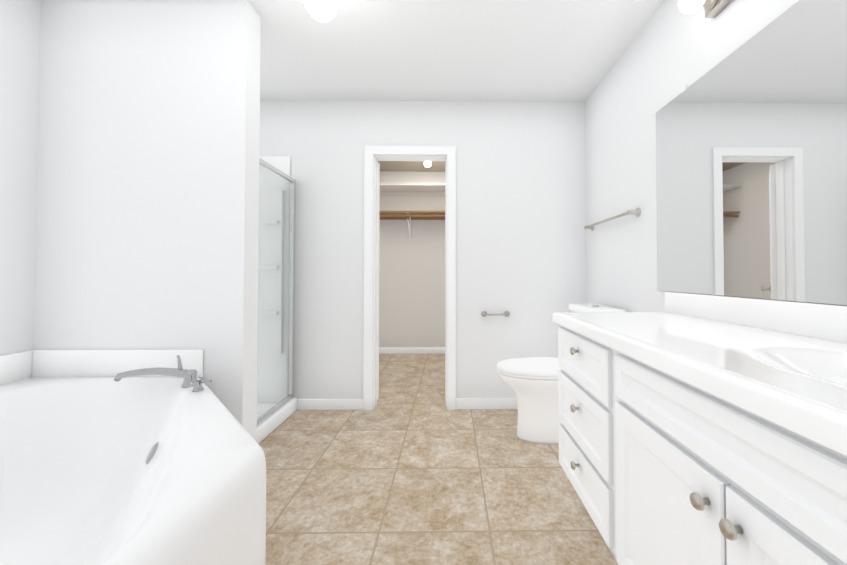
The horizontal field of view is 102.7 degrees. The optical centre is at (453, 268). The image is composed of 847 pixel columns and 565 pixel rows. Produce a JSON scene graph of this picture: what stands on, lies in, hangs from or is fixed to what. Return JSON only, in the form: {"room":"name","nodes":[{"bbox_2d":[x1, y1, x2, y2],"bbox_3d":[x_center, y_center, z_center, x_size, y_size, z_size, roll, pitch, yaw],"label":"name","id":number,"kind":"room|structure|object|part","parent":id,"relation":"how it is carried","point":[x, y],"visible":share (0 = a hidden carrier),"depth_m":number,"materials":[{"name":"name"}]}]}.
{"room":"bathroom","nodes":[
{"label":"bathroom","id":0,"kind":"room"},
{"bbox_2d":[0,0,40,355],"bbox_3d":[-2.111,-0.152,0.646,0.120,2.450,4.270,0,-1,-1],"label":"wall","id":1,"kind":"structure","parent":0,"point":[19,54],"depth_m":1.60,"materials":[{"name":"white paint"}]},
{"bbox_2d":[33,0,260,440],"bbox_3d":[-1.553,-0.134,1.732,1.022,2.450,0.123,0,-1,-1],"label":"wall","id":2,"kind":"structure","parent":0,"point":[147,217],"depth_m":1.68,"materials":[{"name":"white paint"}]},
{"bbox_2d":[379,171,444,346],"bbox_3d":[-0.353,-0.085,4.602,2.450,2.450,0.120,0,-1,-1],"label":"wall","id":3,"kind":"structure","parent":0,"point":[412,292],"depth_m":4.54,"materials":[{"name":"white paint"}]},
{"bbox_2d":[379,183,444,238],"bbox_3d":[-0.350,-0.729,4.374,2.446,0.650,0.362,0,-1,-1],"label":"closet shelf","id":4,"kind":"object","parent":3,"relation":"attached to","point":[386,189],"visible":0.33,"depth_m":4.36,"materials":[{"name":"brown wood"}]},
{"bbox_2d":[379,347,444,353],"bbox_3d":[-0.352,1.096,4.513,2.457,0.085,0.018,0,-1,-1],"label":"baseboard","id":5,"kind":"structure","parent":3,"relation":"attached to","point":[411,350],"depth_m":4.49,"materials":[{"name":"white paint"}]},
{"bbox_2d":[259,100,585,398],"bbox_3d":[-0.510,-0.117,2.740,3.132,2.450,0.120,0,-1,-1],"label":"wall","id":6,"kind":"structure","parent":0,"point":[520,212],"depth_m":2.69,"materials":[{"name":"white paint"}]},
{"bbox_2d":[297,399,362,409],"bbox_3d":[-0.973,1.064,2.648,0.528,0.085,0.014,0,-1,-1],"label":"baseboard","id":7,"kind":"structure","parent":6,"relation":"attached to","point":[357,404],"depth_m":2.64,"materials":[{"name":"white paint"}]},
{"bbox_2d":[363,146,455,409],"bbox_3d":[-0.348,0.067,2.730,0.723,2.082,0.138,0,-1,-1],"label":"door frame","id":8,"kind":"structure","parent":6,"relation":"attached to","point":[370,152],"depth_m":2.67,"materials":[{"name":"white paint"}]},
{"bbox_2d":[456,398,516,408],"bbox_3d":[0.537,1.065,2.663,1.047,0.085,0.018,0,-1,-1],"label":"baseboard","id":9,"kind":"structure","parent":6,"relation":"attached to","point":[461,403],"depth_m":2.66,"materials":[{"name":"white paint"}]},
{"bbox_2d":[481,311,509,316],"bbox_3d":[0.330,0.359,2.651,0.224,0.044,0.060,0,-1,-1],"label":"toilet paper holder","id":10,"kind":"object","parent":6,"relation":"attached to","point":[484,313],"depth_m":2.63,"materials":[{"name":"silver metal"}]},
{"bbox_2d":[259,354,617,564],"bbox_3d":[-0.496,1.139,1.574,3.372,0.100,6.130,0,-1,-1],"label":"floor","id":11,"kind":"structure","parent":0,"point":[409,469],"depth_m":1.67,"materials":[{"name":"tile"}]},
{"bbox_2d":[0,350,265,564],"bbox_3d":[-1.295,0.727,0.817,1.512,0.698,1.681,0,-1,-1],"label":"bathtub","id":12,"kind":"object","parent":11,"relation":"on","point":[132,457],"visible":1,"depth_m":1.33,"materials":[{"name":"white ceramic"}]},
{"bbox_2d":[113,355,211,392],"bbox_3d":[-1.261,0.456,1.477,0.472,0.133,0.122,0,-1,-1],"label":"faucet","id":13,"kind":"object","parent":12,"relation":"on","point":[190,384],"depth_m":1.49,"materials":[{"name":"silver metal"}]},
{"bbox_2d":[256,156,296,443],"bbox_3d":[-1.639,0.100,2.227,0.853,2.000,0.876,0,-1,-1],"label":"shower","id":14,"kind":"object","parent":11,"relation":"on","point":[276,405],"visible":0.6,"depth_m":2.59,"materials":[{"name":"clear glass"}]},
{"bbox_2d":[497,303,625,443],"bbox_3d":[0.662,0.671,2.220,0.762,0.858,0.484,0,-1,-1],"label":"toilet","id":15,"kind":"object","parent":11,"relation":"on","point":[531,383],"visible":0.54,"depth_m":2.12,"materials":[{"name":"white ceramic"}]},
{"bbox_3d":[0.575,0.647,2.220,0.588,0.056,0.377,0,-1,-1],"label":"seat","id":16,"kind":"part","parent":15,"relation":"part of","materials":[{"name":"white plastic"}]},
{"bbox_2d":[551,292,846,564],"bbox_3d":[0.783,0.578,0.534,0.593,0.986,2.262,0,-1,-1],"label":"bathroom vanity","id":17,"kind":"object","parent":11,"relation":"on","point":[698,429],"visible":1,"depth_m":0.80,"materials":[{"name":"white paint"}]},
{"bbox_2d":[249,0,664,171],"bbox_3d":[-0.496,-1.411,1.617,3.372,0.100,6.130,0,-1,-1],"label":"ceiling","id":18,"kind":"structure","parent":0,"point":[482,50],"depth_m":2.08,"materials":[{"name":"white paint"}]},
{"bbox_2d":[304,0,336,21],"bbox_3d":[-0.606,-1.251,1.538,0.150,0.221,0.150,0,-1,-1],"label":"flush-mount ceiling light","id":19,"kind":"object","parent":18,"relation":"hanging from","point":[323,10],"visible":1,"depth_m":1.51,"materials":[{"name":"white glass"}]},
{"bbox_2d":[424,161,430,167],"bbox_3d":[-0.310,-1.256,3.972,0.100,0.129,0.098,0,-1,-1],"label":"bulb","id":20,"kind":"object","parent":18,"relation":"attached to","point":[427,164],"visible":0.35,"depth_m":3.94,"materials":[{"name":"white glass"}]},
{"bbox_2d":[585,0,846,311],"bbox_3d":[1.141,-0.151,0.685,0.120,2.450,4.270,0,-1,-1],"label":"wall","id":21,"kind":"structure","parent":0,"point":[670,52],"depth_m":1.94,"materials":[{"name":"white paint"}]},
{"bbox_2d":[584,208,640,230],"bbox_3d":[1.030,-0.320,2.262,0.062,0.052,0.672,0,-1,-1],"label":"towel bar","id":22,"kind":"object","parent":21,"relation":"attached to","point":[636,212],"visible":1,"depth_m":2.08,"materials":[{"name":"silver metal"}]},
{"bbox_2d":[678,0,731,17],"bbox_3d":[0.995,-1.083,0.587,0.169,0.092,1.606,0,-1,-1],"label":"sconce","id":23,"kind":"object","parent":21,"relation":"attached to","point":[713,8],"visible":1,"depth_m":1.33,"materials":[{"name":"white glass"}]},
{"bbox_2d":[656,0,846,304],"bbox_3d":[1.074,-0.381,0.644,0.010,0.952,2.243,0,-1,-1],"label":"mirror","id":24,"kind":"object","parent":21,"relation":"attached to","point":[751,164],"visible":0.9,"depth_m":1.16,"materials":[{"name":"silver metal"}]},
{"bbox_3d":[-0.332,-0.116,2.804,2.450,2.450,0.004,0,-1,-1],"label":"wall","id":25,"kind":"structure","parent":0,"visible":0},
{"bbox_2d":[377,163,379,399],"bbox_3d":[-0.847,0.105,3.053,0.035,1.993,0.591,1,-1,-44],"label":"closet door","id":26,"kind":"structure","parent":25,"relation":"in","point":[378,290],"depth_m":2.84,"materials":[{"name":"white paint"}]}
]}

